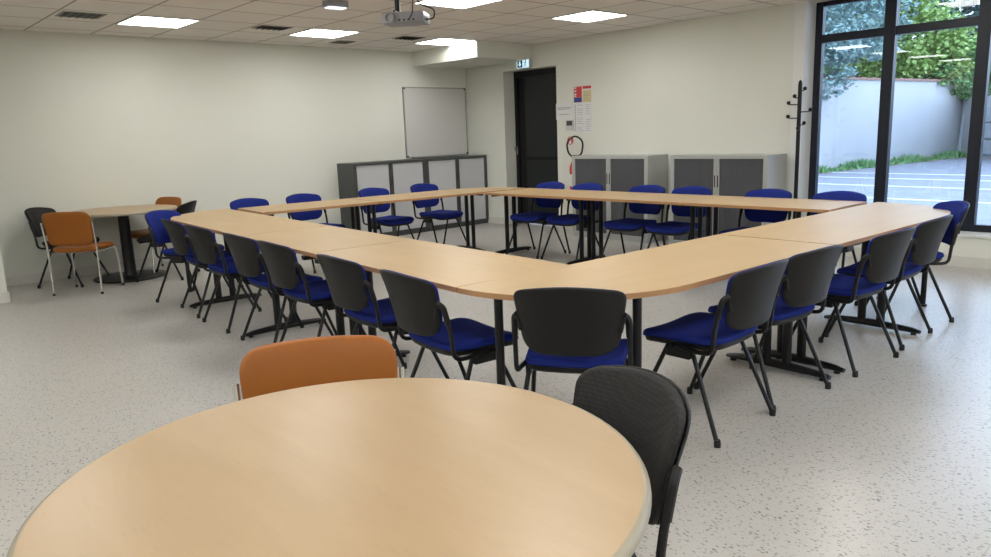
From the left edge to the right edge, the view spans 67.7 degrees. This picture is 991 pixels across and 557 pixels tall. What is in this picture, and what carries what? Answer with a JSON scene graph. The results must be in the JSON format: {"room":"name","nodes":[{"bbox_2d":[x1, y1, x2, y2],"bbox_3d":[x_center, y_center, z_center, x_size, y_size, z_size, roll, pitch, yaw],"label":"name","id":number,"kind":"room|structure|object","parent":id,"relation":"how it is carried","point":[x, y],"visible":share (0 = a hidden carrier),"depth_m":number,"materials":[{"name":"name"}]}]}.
{"room":"meeting room","nodes":[
{"label":"meeting room","id":0,"kind":"room"},
{"bbox_2d":[0,29,468,292],"bbox_3d":[-4.098,-1.300,7.849,11.170,2.570,1.210,-12,15,-41],"label":"wall","id":1,"kind":"structure","parent":0,"point":[88,121],"depth_m":8.58,"materials":[{"name":"white paint"}]},
{"bbox_2d":[0,249,259,303],"bbox_3d":[-4.056,-0.054,7.910,10.920,0.100,0.972,-12,15,-41],"label":"baseboard","id":2,"kind":"structure","parent":1,"relation":"attached to","point":[111,267],"depth_m":7.99,"materials":[{"name":"grey plastic"}]},
{"bbox_2d":[402,87,467,157],"bbox_3d":[-0.873,-2.355,11.136,1.190,1.019,0.070,-12,15,-41],"label":"whiteboard","id":3,"kind":"object","parent":1,"relation":"attached to","point":[435,118],"visible":1,"depth_m":11.12,"materials":[{"name":"white plastic"}]},
{"bbox_2d":[412,154,465,157],"bbox_3d":[-0.848,-1.862,11.226,1.000,0.016,0.050,-12,15,-41],"label":"tray","id":4,"kind":"object","parent":3,"relation":"on","point":[413,155],"depth_m":11.13,"materials":[{"name":"silver metal"}]},
{"bbox_2d":[0,0,831,51],"bbox_3d":[-0.529,-1.967,3.516,11.490,0.150,12.280,-12,15,-41],"label":"ceiling","id":5,"kind":"structure","parent":0,"point":[529,22],"depth_m":7.55,"materials":[{"name":"tile"}]},
{"bbox_2d":[55,11,106,19],"bbox_3d":[-3.779,-2.395,6.742,0.360,0.017,0.310,-12,15,-41],"label":"ceiling vent","id":6,"kind":"object","parent":5,"relation":"in","point":[69,14],"visible":1,"depth_m":6.73,"materials":[{"name":"grey metal"}]},
{"bbox_2d":[116,15,199,27],"bbox_3d":[-3.315,-2.518,7.260,0.606,0.009,0.592,-12,15,-41],"label":"recessed light","id":7,"kind":"object","parent":5,"relation":"in","point":[136,20],"visible":1,"depth_m":7.24,"materials":[{"name":"white plastic"}]},
{"bbox_2d":[252,25,292,30],"bbox_3d":[-2.392,-2.679,7.918,0.360,0.017,0.240,-12,15,-41],"label":"ceiling vent","id":8,"kind":"object","parent":5,"relation":"in","point":[262,27],"visible":1,"depth_m":7.90,"materials":[{"name":"grey metal"}]},
{"bbox_2d":[288,28,359,37],"bbox_3d":[-1.965,-2.809,8.476,0.606,0.009,0.592,-12,15,-41],"label":"recessed light","id":9,"kind":"object","parent":5,"relation":"in","point":[314,32],"visible":1,"depth_m":8.46,"materials":[{"name":"white plastic"}]},
{"bbox_2d":[322,0,347,9],"bbox_3d":[-1.414,-2.417,6.531,0.200,0.065,0.110,-12,15,-41],"label":"emergency light","id":10,"kind":"object","parent":5,"relation":"attached to","point":[328,4],"visible":1,"depth_m":6.49,"materials":[{"name":"grey plastic"}]},
{"bbox_2d":[382,0,434,26],"bbox_3d":[-0.727,-2.281,6.216,0.442,0.270,0.309,0,11,9],"label":"ceiling projector","id":11,"kind":"object","parent":5,"relation":"hanging from","point":[396,18],"visible":1,"depth_m":6.17,"materials":[{"name":"grey plastic"}]},
{"bbox_2d":[413,38,477,45],"bbox_3d":[-0.651,-3.091,9.659,0.606,0.009,0.592,-12,15,-41],"label":"recessed light","id":12,"kind":"object","parent":5,"relation":"in","point":[439,41],"visible":1,"depth_m":9.65,"materials":[{"name":"white plastic"}]},
{"bbox_2d":[418,39,471,44],"bbox_3d":[-0.651,-3.093,9.659,0.578,0.005,0.564,-12,15,-41],"label":"diffuser","id":13,"kind":"object","parent":12,"relation":"attached to","point":[434,41],"depth_m":9.65,"materials":[{"name":"white plastic"}]},
{"bbox_2d":[413,0,501,8],"bbox_3d":[-0.337,-2.527,6.736,0.606,0.009,0.592,-12,15,-41],"label":"recessed light","id":14,"kind":"object","parent":5,"relation":"in","point":[458,4],"visible":0.92,"depth_m":6.82,"materials":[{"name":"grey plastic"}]},
{"bbox_2d":[550,10,628,22],"bbox_3d":[1.014,-2.817,7.952,0.606,0.009,0.592,-12,15,-41],"label":"recessed light","id":15,"kind":"object","parent":5,"relation":"in","point":[592,15],"visible":1,"depth_m":7.94,"materials":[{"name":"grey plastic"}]},
{"bbox_2d":[0,223,990,556],"bbox_3d":[-0.430,0.700,4.041,11.490,0.150,12.280,-12,15,-41],"label":"floor","id":16,"kind":"structure","parent":0,"point":[893,459],"depth_m":3.91,"materials":[{"name":"plastic"}]},
{"bbox_2d":[24,207,110,288],"bbox_3d":[-4.460,-0.344,7.654,0.602,0.798,0.524,-1,11,4],"label":"chair","id":17,"kind":"object","parent":16,"relation":"on","point":[34,214],"visible":0.43,"depth_m":7.50,"materials":[{"name":"black plastic"}]},
{"bbox_2d":[26,207,55,236],"bbox_3d":[-4.688,-0.586,7.619,0.137,0.292,0.432,-1,11,4],"label":"backrest cushion","id":18,"kind":"object","parent":17,"relation":"on","point":[34,214],"depth_m":7.55,"materials":[{"name":"black plastic"}]},
{"bbox_2d":[40,212,124,295],"bbox_3d":[-4.019,-0.272,7.187,0.491,0.803,0.507,-2,11,-1],"label":"chair","id":19,"kind":"object","parent":16,"relation":"on","point":[71,232],"visible":1,"depth_m":6.96,"materials":[{"name":"brown plastic"}]},
{"bbox_2d":[72,204,176,283],"bbox_3d":[-3.935,-0.374,7.889,1.080,0.726,1.080,-12,15,-41],"label":"round table","id":20,"kind":"object","parent":16,"relation":"on","point":[130,274],"visible":0.81,"depth_m":7.84,"materials":[{"name":"brown wood"}]},
{"bbox_2d":[131,197,181,273],"bbox_3d":[-3.782,-0.490,8.251,0.491,0.803,0.507,5,13,31],"label":"chair","id":21,"kind":"object","parent":16,"relation":"on","point":[136,234],"visible":0.24,"depth_m":8.25,"materials":[{"name":"orange fabric"}]},
{"bbox_2d":[136,200,199,281],"bbox_3d":[-3.436,-0.413,7.809,0.602,0.798,0.524,-3,11,-2],"label":"chair","id":22,"kind":"object","parent":16,"relation":"on","point":[189,207],"visible":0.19,"depth_m":7.62,"materials":[{"name":"black"}]},
{"bbox_2d":[145,210,236,302],"bbox_3d":[-2.808,-0.224,6.726,0.602,0.798,0.524,1,12,15],"label":"chair","id":23,"kind":"object","parent":16,"relation":"on","point":[158,233],"visible":0.56,"depth_m":6.59,"materials":[{"name":"blue fabric"}]},
{"bbox_2d":[146,210,180,243],"bbox_3d":[-3.029,-0.473,6.735,0.137,0.292,0.432,1,12,15],"label":"backrest cushion","id":24,"kind":"object","parent":23,"relation":"on","point":[158,233],"depth_m":6.68,"materials":[{"name":"blue fabric"}]},
{"bbox_2d":[161,219,255,317],"bbox_3d":[-2.419,-0.130,6.177,0.602,0.798,0.524,-10,14,-36],"label":"chair","id":25,"kind":"object","parent":16,"relation":"on","point":[182,244],"visible":0.59,"depth_m":5.96,"materials":[{"name":"black plastic"}]},
{"bbox_2d":[165,219,190,253],"bbox_3d":[-2.604,-0.345,6.001,0.137,0.292,0.432,-10,14,-36],"label":"backrest cushion","id":26,"kind":"object","parent":25,"relation":"on","point":[181,242],"depth_m":5.89,"materials":[{"name":"black plastic"}]},
{"bbox_2d":[184,225,287,333],"bbox_3d":[-2.016,-0.044,5.666,0.602,0.798,0.524,-11,14,-39],"label":"chair","id":27,"kind":"object","parent":16,"relation":"on","point":[208,251],"visible":0.76,"depth_m":5.45,"materials":[{"name":"black plastic"}]},
{"bbox_2d":[189,225,219,262],"bbox_3d":[-2.191,-0.257,5.478,0.137,0.292,0.432,-11,14,-39],"label":"backrest cushion","id":28,"kind":"object","parent":27,"relation":"on","point":[207,250],"depth_m":5.37,"materials":[{"name":"black plastic"}]},
{"bbox_2d":[170,209,328,308],"bbox_3d":[-2.279,-0.145,6.413,0.761,0.726,2.322,-11,14,-37],"label":"conference table","id":29,"kind":"object","parent":16,"relation":"on","point":[219,221],"visible":0.58,"depth_m":6.31,"materials":[{"name":"brown wood"}]},
{"bbox_2d":[230,198,268,209],"bbox_3d":[-2.418,-0.425,7.677,0.602,0.798,0.524,8,15,43],"label":"chair","id":30,"kind":"object","parent":16,"relation":"on","point":[244,202],"visible":0.07,"depth_m":7.78,"materials":[{"name":"blue fabric"}]},
{"bbox_2d":[223,233,334,342],"bbox_3d":[-1.516,0.051,5.088,0.602,0.798,0.524,-11,14,-39],"label":"chair","id":31,"kind":"object","parent":16,"relation":"on","point":[248,259],"visible":0.69,"depth_m":4.87,"materials":[{"name":"black plastic"}]},
{"bbox_2d":[228,233,262,275],"bbox_3d":[-1.691,-0.162,4.900,0.137,0.292,0.432,-11,14,-39],"label":"backrest cushion","id":32,"kind":"object","parent":31,"relation":"on","point":[248,259],"depth_m":4.80,"materials":[{"name":"black plastic"}]},
{"bbox_2d":[238,198,378,273],"bbox_3d":[-1.889,-0.394,7.603,1.213,0.726,0.722,-10,14,-36],"label":"conference table","id":33,"kind":"object","parent":16,"relation":"on","point":[270,210],"visible":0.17,"depth_m":7.48,"materials":[{"name":"brown wood"}]},
{"bbox_2d":[256,240,366,341],"bbox_3d":[-1.152,0.122,4.655,0.602,0.798,0.524,-11,14,-38],"label":"chair","id":34,"kind":"object","parent":16,"relation":"on","point":[285,271],"visible":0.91,"depth_m":4.45,"materials":[{"name":"black plastic"}]},
{"bbox_2d":[260,240,300,286],"bbox_3d":[-1.329,-0.091,4.471,0.137,0.292,0.432,-11,14,-38],"label":"backrest cushion","id":35,"kind":"object","parent":34,"relation":"on","point":[281,261],"depth_m":4.37,"materials":[{"name":"black plastic"}]},
{"bbox_2d":[286,193,345,272],"bbox_3d":[-1.950,-0.518,8.058,0.602,0.798,0.524,8,15,43],"label":"chair","id":36,"kind":"object","parent":16,"relation":"on","point":[301,197],"visible":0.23,"depth_m":8.15,"materials":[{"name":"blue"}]},
{"bbox_2d":[286,193,321,220],"bbox_3d":[-2.119,-0.788,8.158,0.137,0.292,0.433,8,15,43],"label":"backrest cushion","id":37,"kind":"object","parent":36,"relation":"on","point":[301,197],"depth_m":8.16,"materials":[{"name":"blue fabric"}]},
{"bbox_2d":[233,335,404,401],"bbox_3d":[-0.458,0.611,2.032,0.491,0.803,0.507,-5,11,-12],"label":"chair","id":38,"kind":"object","parent":16,"relation":"on","point":[297,363],"visible":0.16,"depth_m":2.16,"materials":[{"name":"brown plastic"}]},
{"bbox_2d":[243,226,411,344],"bbox_3d":[-1.182,0.082,5.050,0.761,0.726,1.193,-11,14,-37],"label":"conference table","id":39,"kind":"object","parent":16,"relation":"on","point":[306,241],"visible":0.42,"depth_m":4.99,"materials":[{"name":"brown wood"}]},
{"bbox_2d":[6,378,651,556],"bbox_3d":[-0.274,0.740,1.539,1.170,0.726,1.170,-12,15,-41],"label":"round table","id":40,"kind":"object","parent":16,"relation":"on","point":[384,467],"visible":1,"depth_m":1.42,"materials":[{"name":"brown wood"}]},
{"bbox_2d":[337,159,428,235],"bbox_3d":[-1.567,-1.129,10.443,1.205,1.045,0.412,-12,15,-41],"label":"base cabinet","id":41,"kind":"object","parent":16,"relation":"on","point":[396,176],"visible":0.67,"depth_m":10.23,"materials":[{"name":"grey metal"}]},
{"bbox_2d":[316,254,449,378],"bbox_3d":[-0.633,0.227,4.028,0.602,0.798,0.524,-11,14,-37],"label":"chair","id":42,"kind":"object","parent":16,"relation":"on","point":[350,290],"visible":0.83,"depth_m":3.80,"materials":[{"name":"black plastic"}]},
{"bbox_2d":[322,254,369,307],"bbox_3d":[-0.812,0.013,3.846,0.137,0.292,0.432,-11,14,-37],"label":"backrest cushion","id":43,"kind":"object","parent":42,"relation":"on","point":[349,287],"depth_m":3.75,"materials":[{"name":"black plastic"}]},
{"bbox_2d":[358,188,414,238],"bbox_3d":[-1.264,-0.647,8.582,0.602,0.798,0.524,8,15,43],"label":"chair","id":44,"kind":"object","parent":16,"relation":"on","point":[391,220],"visible":0.69,"depth_m":8.58,"materials":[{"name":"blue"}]},
{"bbox_2d":[359,188,389,213],"bbox_3d":[-1.433,-0.917,8.682,0.137,0.292,0.433,8,15,43],"label":"backrest cushion","id":45,"kind":"object","parent":44,"relation":"on","point":[366,192],"depth_m":8.71,"materials":[{"name":"blue fabric"}]},
{"bbox_2d":[349,187,523,250],"bbox_3d":[-0.618,-0.623,8.525,1.932,0.726,0.722,-10,14,-36],"label":"conference table","id":46,"kind":"object","parent":16,"relation":"on","point":[465,192],"visible":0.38,"depth_m":8.38,"materials":[{"name":"brown wood"}]},
{"bbox_2d":[410,183,465,243],"bbox_3d":[-0.716,-0.754,9.022,0.602,0.798,0.524,8,15,43],"label":"chair","id":47,"kind":"object","parent":16,"relation":"on","point":[427,217],"visible":0.75,"depth_m":8.99,"materials":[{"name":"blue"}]},
{"bbox_2d":[411,183,438,207],"bbox_3d":[-0.885,-1.024,9.122,0.137,0.292,0.433,8,15,43],"label":"backrest cushion","id":48,"kind":"object","parent":47,"relation":"on","point":[420,187],"depth_m":9.13,"materials":[{"name":"blue fabric"}]},
{"bbox_2d":[312,239,567,356],"bbox_3d":[-0.358,0.253,4.027,0.761,0.726,1.443,-11,14,-37],"label":"conference table","id":49,"kind":"object","parent":16,"relation":"on","point":[448,267],"visible":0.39,"depth_m":3.87,"materials":[{"name":"brown wood"}]},
{"bbox_2d":[379,269,516,387],"bbox_3d":[-0.217,0.316,3.497,0.602,0.798,0.524,-10,14,-36],"label":"chair","id":50,"kind":"object","parent":16,"relation":"on","point":[418,309],"visible":0.94,"depth_m":3.31,"materials":[{"name":"black"}]},
{"bbox_2d":[383,269,442,331],"bbox_3d":[-0.401,0.101,3.321,0.137,0.292,0.432,-10,14,-36],"label":"backrest cushion","id":51,"kind":"object","parent":50,"relation":"on","point":[417,306],"depth_m":3.22,"materials":[{"name":"black plastic"}]},
{"bbox_2d":[417,155,488,230],"bbox_3d":[-0.690,-1.317,11.233,1.175,1.045,0.412,-12,15,-41],"label":"base cabinet","id":52,"kind":"object","parent":16,"relation":"on","point":[467,171],"visible":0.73,"depth_m":11.10,"materials":[{"name":"grey metal"}]},
{"bbox_2d":[505,182,566,258],"bbox_3d":[0.491,-0.682,8.429,0.602,0.798,0.524,-12,15,-41],"label":"chair","id":53,"kind":"object","parent":16,"relation":"on","point":[533,216],"visible":0.7,"depth_m":8.42,"materials":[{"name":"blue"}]},
{"bbox_2d":[535,182,563,207],"bbox_3d":[0.642,-0.963,8.525,0.137,0.292,0.432,-12,15,-41],"label":"backrest cushion","id":54,"kind":"object","parent":53,"relation":"on","point":[541,202],"depth_m":8.54,"materials":[{"name":"blue fabric"}]},
{"bbox_2d":[485,188,610,264],"bbox_3d":[0.571,-0.583,8.094,0.702,0.726,1.228,-12,15,-41],"label":"conference table","id":55,"kind":"object","parent":16,"relation":"on","point":[526,192],"visible":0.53,"depth_m":7.87,"materials":[{"name":"brown wood"}]},
{"bbox_2d":[511,287,632,391],"bbox_3d":[0.341,0.367,3.132,0.524,0.798,0.602,0,11,12],"label":"chair","id":56,"kind":"object","parent":16,"relation":"on","point":[574,330],"visible":0.91,"depth_m":2.87,"materials":[{"name":"black plastic"}]},
{"bbox_2d":[541,183,604,259],"bbox_3d":[0.871,-0.619,8.037,0.602,0.798,0.524,-12,15,-41],"label":"chair","id":57,"kind":"object","parent":16,"relation":"on","point":[568,219],"visible":0.5,"depth_m":8.04,"materials":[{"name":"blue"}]},
{"bbox_2d":[571,183,602,210],"bbox_3d":[1.023,-0.900,8.133,0.137,0.292,0.432,-12,15,-41],"label":"backrest cushion","id":58,"kind":"object","parent":57,"relation":"on","point":[585,186],"depth_m":8.16,"materials":[{"name":"blue fabric"}]},
{"bbox_2d":[572,154,667,242],"bbox_3d":[1.559,-1.035,9.377,0.412,1.045,1.190,-12,15,-41],"label":"base cabinet","id":59,"kind":"object","parent":16,"relation":"on","point":[615,172],"visible":0.7,"depth_m":9.11,"materials":[{"name":"grey metal"}]},
{"bbox_2d":[572,365,690,556],"bbox_3d":[0.136,0.651,1.729,0.602,0.798,0.524,-7,12,-22],"label":"chair","id":60,"kind":"object","parent":16,"relation":"on","point":[646,407],"visible":0.44,"depth_m":1.71,"materials":[{"name":"plastic"}]},
{"bbox_2d":[600,184,665,257],"bbox_3d":[1.407,-0.527,7.464,0.602,0.798,0.524,-12,15,-41],"label":"chair","id":61,"kind":"object","parent":16,"relation":"on","point":[625,224],"visible":0.66,"depth_m":7.46,"materials":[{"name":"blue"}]},
{"bbox_2d":[629,185,664,214],"bbox_3d":[1.559,-0.807,7.560,0.137,0.292,0.432,-12,15,-41],"label":"backrest cushion","id":62,"kind":"object","parent":61,"relation":"on","point":[639,208],"depth_m":7.56,"materials":[{"name":"blue fabric"}]},
{"bbox_2d":[457,234,831,385],"bbox_3d":[0.850,0.289,3.614,1.994,0.726,0.769,-11,14,-39],"label":"conference table","id":63,"kind":"object","parent":16,"relation":"on","point":[690,264],"visible":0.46,"depth_m":3.44,"materials":[{"name":"brown wood"}]},
{"bbox_2d":[568,191,720,259],"bbox_3d":[1.438,-0.433,7.168,0.702,0.726,1.313,-12,15,-41],"label":"conference table","id":64,"kind":"object","parent":16,"relation":"on","point":[613,196],"visible":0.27,"depth_m":7.06,"materials":[{"name":"brown wood"}]},
{"bbox_2d":[646,186,711,248],"bbox_3d":[1.760,-0.466,7.086,0.602,0.798,0.524,-12,15,-41],"label":"chair","id":65,"kind":"object","parent":16,"relation":"on","point":[669,228],"visible":0.59,"depth_m":7.09,"materials":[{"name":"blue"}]},
{"bbox_2d":[671,186,710,216],"bbox_3d":[1.911,-0.746,7.183,0.137,0.292,0.432,-12,15,-41],"label":"backrest cushion","id":66,"kind":"object","parent":65,"relation":"on","point":[695,190],"depth_m":7.21,"materials":[{"name":"blue fabric"}]},
{"bbox_2d":[643,259,788,447],"bbox_3d":[1.016,0.283,3.426,0.524,0.798,0.602,-12,15,-41],"label":"chair","id":67,"kind":"object","parent":16,"relation":"on","point":[747,303],"visible":0.99,"depth_m":3.24,"materials":[{"name":"black"}]},
{"bbox_2d":[723,259,784,327],"bbox_3d":[1.155,0.063,3.219,0.432,0.292,0.137,-12,15,-41],"label":"backrest cushion","id":68,"kind":"object","parent":67,"relation":"on","point":[749,298],"depth_m":3.13,"materials":[{"name":"black plastic"}]},
{"bbox_2d":[669,154,786,243],"bbox_3d":[2.576,-0.859,8.290,0.412,1.045,1.190,-12,15,-41],"label":"base cabinet","id":69,"kind":"object","parent":16,"relation":"on","point":[724,174],"visible":0.54,"depth_m":8.04,"materials":[{"name":"grey metal"}]},
{"bbox_2d":[719,188,791,233],"bbox_3d":[2.281,-0.367,6.486,0.602,0.798,0.524,-12,15,-41],"label":"chair","id":70,"kind":"object","parent":16,"relation":"on","point":[755,215],"visible":0.24,"depth_m":6.59,"materials":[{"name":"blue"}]},
{"bbox_2d":[744,189,790,222],"bbox_3d":[2.432,-0.648,6.583,0.137,0.292,0.432,-12,15,-41],"label":"backrest cushion","id":71,"kind":"object","parent":70,"relation":"on","point":[755,215],"depth_m":6.58,"materials":[{"name":"blue fabric"}]},
{"bbox_2d":[694,244,843,408],"bbox_3d":[1.425,0.198,3.782,0.524,0.798,0.602,-10,14,-36],"label":"chair","id":72,"kind":"object","parent":16,"relation":"on","point":[805,282],"visible":0.66,"depth_m":3.54,"materials":[{"name":"black plastic"}]},
{"bbox_2d":[781,244,839,304],"bbox_3d":[1.547,-0.019,3.560,0.432,0.292,0.137,-10,14,-36],"label":"backrest cushion","id":73,"kind":"object","parent":72,"relation":"on","point":[807,276],"depth_m":3.49,"materials":[{"name":"black plastic"}]},
{"bbox_2d":[683,196,866,236],"bbox_3d":[2.314,-0.281,6.231,0.702,0.726,1.258,-12,15,-41],"label":"conference table","id":74,"kind":"object","parent":16,"relation":"on","point":[763,203],"visible":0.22,"depth_m":6.10,"materials":[{"name":"brown wood"}]},
{"bbox_2d":[786,80,811,218],"bbox_3d":[3.117,-1.133,7.648,0.340,1.790,0.340,-12,15,-41],"label":"coat stand","id":75,"kind":"object","parent":16,"relation":"on","point":[799,102],"visible":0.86,"depth_m":7.57,"materials":[{"name":"black metal"}]},
{"bbox_2d":[719,202,950,373],"bbox_3d":[2.459,-0.036,4.958,2.222,0.726,0.769,-11,14,-39],"label":"conference table","id":76,"kind":"object","parent":16,"relation":"on","point":[862,223],"visible":0.62,"depth_m":4.70,"materials":[{"name":"brown wood"}]},
{"bbox_2d":[807,191,866,267],"bbox_3d":[2.701,-0.294,6.037,0.602,0.798,0.524,-12,15,-41],"label":"chair","id":77,"kind":"object","parent":16,"relation":"on","point":[831,195],"visible":0.09,"depth_m":6.10,"materials":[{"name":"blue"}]},
{"bbox_2d":[812,191,865,214],"bbox_3d":[2.853,-0.575,6.133,0.137,0.292,0.432,-12,15,-41],"label":"backrest cushion","id":78,"kind":"object","parent":77,"relation":"on","point":[831,195],"depth_m":6.14,"materials":[{"name":"blue fabric"}]},
{"bbox_2d":[776,227,915,377],"bbox_3d":[2.032,0.086,4.235,0.524,0.798,0.602,-11,14,-37],"label":"chair","id":79,"kind":"object","parent":16,"relation":"on","point":[882,261],"visible":0.84,"depth_m":4.03,"materials":[{"name":"black plastic"}]},
{"bbox_2d":[863,227,912,280],"bbox_3d":[2.160,-0.132,4.018,0.432,0.292,0.137,-11,14,-37],"label":"backrest cushion","id":80,"kind":"object","parent":79,"relation":"on","point":[882,261],"depth_m":3.94,"materials":[{"name":"black plastic"}]},
{"bbox_2d":[825,215,952,350],"bbox_3d":[2.505,-0.018,4.674,0.524,0.798,0.602,-12,15,-41],"label":"chair","id":81,"kind":"object","parent":16,"relation":"on","point":[923,247],"visible":0.72,"depth_m":4.43,"materials":[{"name":"black plastic"}]},
{"bbox_2d":[909,215,947,264],"bbox_3d":[2.645,-0.239,4.467,0.432,0.292,0.137,-12,15,-41],"label":"backrest cushion","id":82,"kind":"object","parent":81,"relation":"on","point":[924,245],"depth_m":4.37,"materials":[{"name":"black plastic"}]},
{"bbox_2d":[854,200,969,322],"bbox_3d":[2.954,-0.142,5.215,0.602,0.798,0.524,0,11,8],"label":"chair","id":83,"kind":"object","parent":16,"relation":"on","point":[958,209],"visible":0.44,"depth_m":5.03,"materials":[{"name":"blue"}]},
{"bbox_2d":[933,201,967,244],"bbox_3d":[3.161,-0.390,5.135,0.137,0.292,0.432,0,11,8],"label":"backrest cushion","id":84,"kind":"object","parent":83,"relation":"on","point":[959,209],"depth_m":5.08,"materials":[{"name":"blue fabric"}]},
{"bbox_2d":[466,3,990,257],"bbox_3d":[3.630,-1.517,7.479,0.250,2.570,11.680,-12,15,-41],"label":"wall","id":85,"kind":"structure","parent":0,"point":[718,84],"depth_m":8.87,"materials":[{"name":"white paint"}]},
{"bbox_2d":[412,41,530,68],"bbox_3d":[-0.356,-3.179,10.555,1.010,0.205,1.420,-12,15,-41],"label":"soffit","id":86,"kind":"object","parent":85,"relation":"attached to","point":[477,53],"depth_m":10.19,"materials":[{"name":"white paint"}]},
{"bbox_2d":[516,58,531,68],"bbox_3d":[0.405,-3.036,10.457,0.067,0.125,0.260,-12,15,-41],"label":"exit sign","id":87,"kind":"object","parent":85,"relation":"attached to","point":[523,64],"visible":0.92,"depth_m":10.41,"materials":[{"name":"grey plastic"}]},
{"bbox_2d":[514,67,558,224],"bbox_3d":[0.666,-1.900,10.815,0.119,2.250,1.050,-12,15,-41],"label":"door","id":88,"kind":"structure","parent":85,"relation":"in","point":[535,99],"depth_m":10.86,"materials":[{"name":"black"}]},
{"bbox_2d":[556,102,572,119],"bbox_3d":[0.939,-2.283,10.092,0.004,0.220,0.300,-12,15,-41],"label":"paper notice","id":89,"kind":"object","parent":85,"relation":"attached to","point":[564,111],"visible":1,"depth_m":10.09,"materials":[{"name":"white paper"}]},
{"bbox_2d":[566,136,583,189],"bbox_3d":[1.092,-1.499,9.990,0.160,0.852,0.302,-12,15,-41],"label":"fire extinguisher","id":90,"kind":"object","parent":85,"relation":"attached to","point":[579,138],"visible":0.42,"depth_m":9.97,"materials":[{"name":"red metal"}]},
{"bbox_2d":[573,85,591,132],"bbox_3d":[1.161,-2.253,9.850,0.006,0.620,0.310,-12,15,-41],"label":"poster","id":91,"kind":"object","parent":85,"relation":"attached to","point":[582,94],"visible":1,"depth_m":9.84,"materials":[{"name":"white paper"}]},
{"bbox_2d":[488,216,990,269],"bbox_3d":[3.583,-0.284,7.627,0.012,0.100,11.668,-12,15,-41],"label":"baseboard","id":92,"kind":"structure","parent":85,"relation":"attached to","point":[959,261],"depth_m":6.87,"materials":[{"name":"white paint"}]},
{"bbox_2d":[787,1,805,219],"bbox_3d":[3.162,-1.559,7.783,0.020,2.570,0.105,-12,15,-41],"label":"trim","id":93,"kind":"structure","parent":85,"relation":"attached to","point":[800,6],"depth_m":7.67,"materials":[{"name":"white paint"}]},
{"bbox_2d":[798,1,816,216],"bbox_3d":[3.273,-1.718,7.781,0.230,2.265,0.012,-12,15,-41],"label":"trim","id":94,"kind":"structure","parent":85,"relation":"attached to","point":[810,8],"depth_m":7.74,"materials":[{"name":"white paint"}]},
{"bbox_2d":[808,0,990,232],"bbox_3d":[5.434,-1.382,5.665,0.082,2.265,6.068,-12,15,-41],"label":"window","id":95,"kind":"structure","parent":85,"relation":"in","point":[891,29],"depth_m":7.17,"materials":[{"name":"black metal"}]},
{"bbox_2d":[957,231,990,238],"bbox_3d":[5.379,-0.240,5.807,0.235,0.025,6.080,-12,15,-41],"label":"trim","id":96,"kind":"structure","parent":85,"relation":"attached to","point":[962,233],"depth_m":6.77,"materials":[{"name":"white paint"}]},
{"label":"outside","id":97,"kind":"structure","parent":0,"visible":0},
{"bbox_2d":[532,157,990,224],"bbox_3d":[21.599,-4.494,26.372,52.030,0.190,70.000,-12,15,-41],"label":"ground","id":98,"kind":"structure","parent":97,"point":[912,172],"depth_m":15.96,"materials":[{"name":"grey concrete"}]},
{"bbox_2d":[822,0,928,100],"bbox_3d":[8.896,-6.604,21.293,6.945,6.867,6.668,-1,11,8],"label":"cedar tree","id":99,"kind":"object","parent":98,"relation":"on","point":[835,53],"visible":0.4,"depth_m":19.82,"materials":[{"name":"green plant"}]},
{"bbox_2d":[819,76,963,168],"bbox_3d":[7.978,-4.138,19.969,20.515,2.585,0.462,-10,14,-36],"label":"wall","id":100,"kind":"structure","parent":98,"relation":"on","point":[926,120],"depth_m":22.96,"materials":[{"name":"paint"}]},
{"bbox_2d":[818,149,966,173],"bbox_3d":[12.011,-3.617,22.481,10.756,0.299,0.718,-10,14,-35],"label":"grass","id":101,"kind":"structure","parent":98,"relation":"on","point":[948,154],"depth_m":22.65,"materials":[{"name":"green plant"}]},
{"bbox_2d":[823,0,976,91],"bbox_3d":[13.490,-7.953,25.848,6.439,7.423,5.200,1,12,17],"label":"broadleaf tree","id":102,"kind":"object","parent":98,"relation":"on","point":[911,59],"visible":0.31,"depth_m":24.29,"materials":[{"name":"green plant"}]},
{"bbox_2d":[818,183,990,189],"bbox_3d":[9.532,-1.628,13.617,0.120,0.004,13.264,-10,14,-36],"label":"parking line","id":103,"kind":"object","parent":98,"relation":"on","point":[818,183],"visible":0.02,"depth_m":15.09,"materials":[{"name":"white paint"}]},
{"bbox_2d":[912,0,979,38],"bbox_3d":[12.499,-9.444,29.462,13.586,9.011,8.849,-4,11,-9],"label":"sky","id":104,"kind":"structure","parent":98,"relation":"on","point":[963,3],"depth_m":27.23,"materials":[{"name":"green plant"}]},
{"bbox_2d":[913,38,990,99],"bbox_3d":[16.857,-6.407,25.771,5.607,4.195,3.884,-1,11,7],"label":"bush","id":105,"kind":"object","parent":98,"relation":"on","point":[967,84],"visible":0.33,"depth_m":24.66,"materials":[{"name":"green plant"}]},
{"bbox_2d":[945,0,979,38],"bbox_3d":[20.819,-8.554,26.059,6.628,7.972,9.369,-9,13,-32],"label":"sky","id":106,"kind":"structure","parent":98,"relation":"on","point":[971,8],"depth_m":27.71,"materials":[{"name":"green plant"}]},
{"bbox_2d":[960,96,990,159],"bbox_3d":[14.172,-3.489,17.119,0.444,1.960,18.535,1,11,14],"label":"wall","id":107,"kind":"structure","parent":98,"relation":"on","point":[964,146],"depth_m":25.06,"materials":[{"name":"paint"}]},
{"bbox_2d":[957,100,965,151],"bbox_3d":[16.117,-5.242,25.493,0.133,2.010,0.280,-12,15,-41],"label":"drainpipe","id":108,"kind":"object","parent":107,"relation":"attached to","point":[963,114],"visible":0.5,"depth_m":25.50,"materials":[{"name":"grey metal"}]},
{"bbox_2d":[983,107,990,154],"bbox_3d":[15.247,-4.515,22.741,0.070,1.700,2.700,1,12,16],"label":"gate","id":109,"kind":"object","parent":107,"relation":"attached to","point":[987,134],"visible":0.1,"depth_m":22.96,"materials":[{"name":"grey"}]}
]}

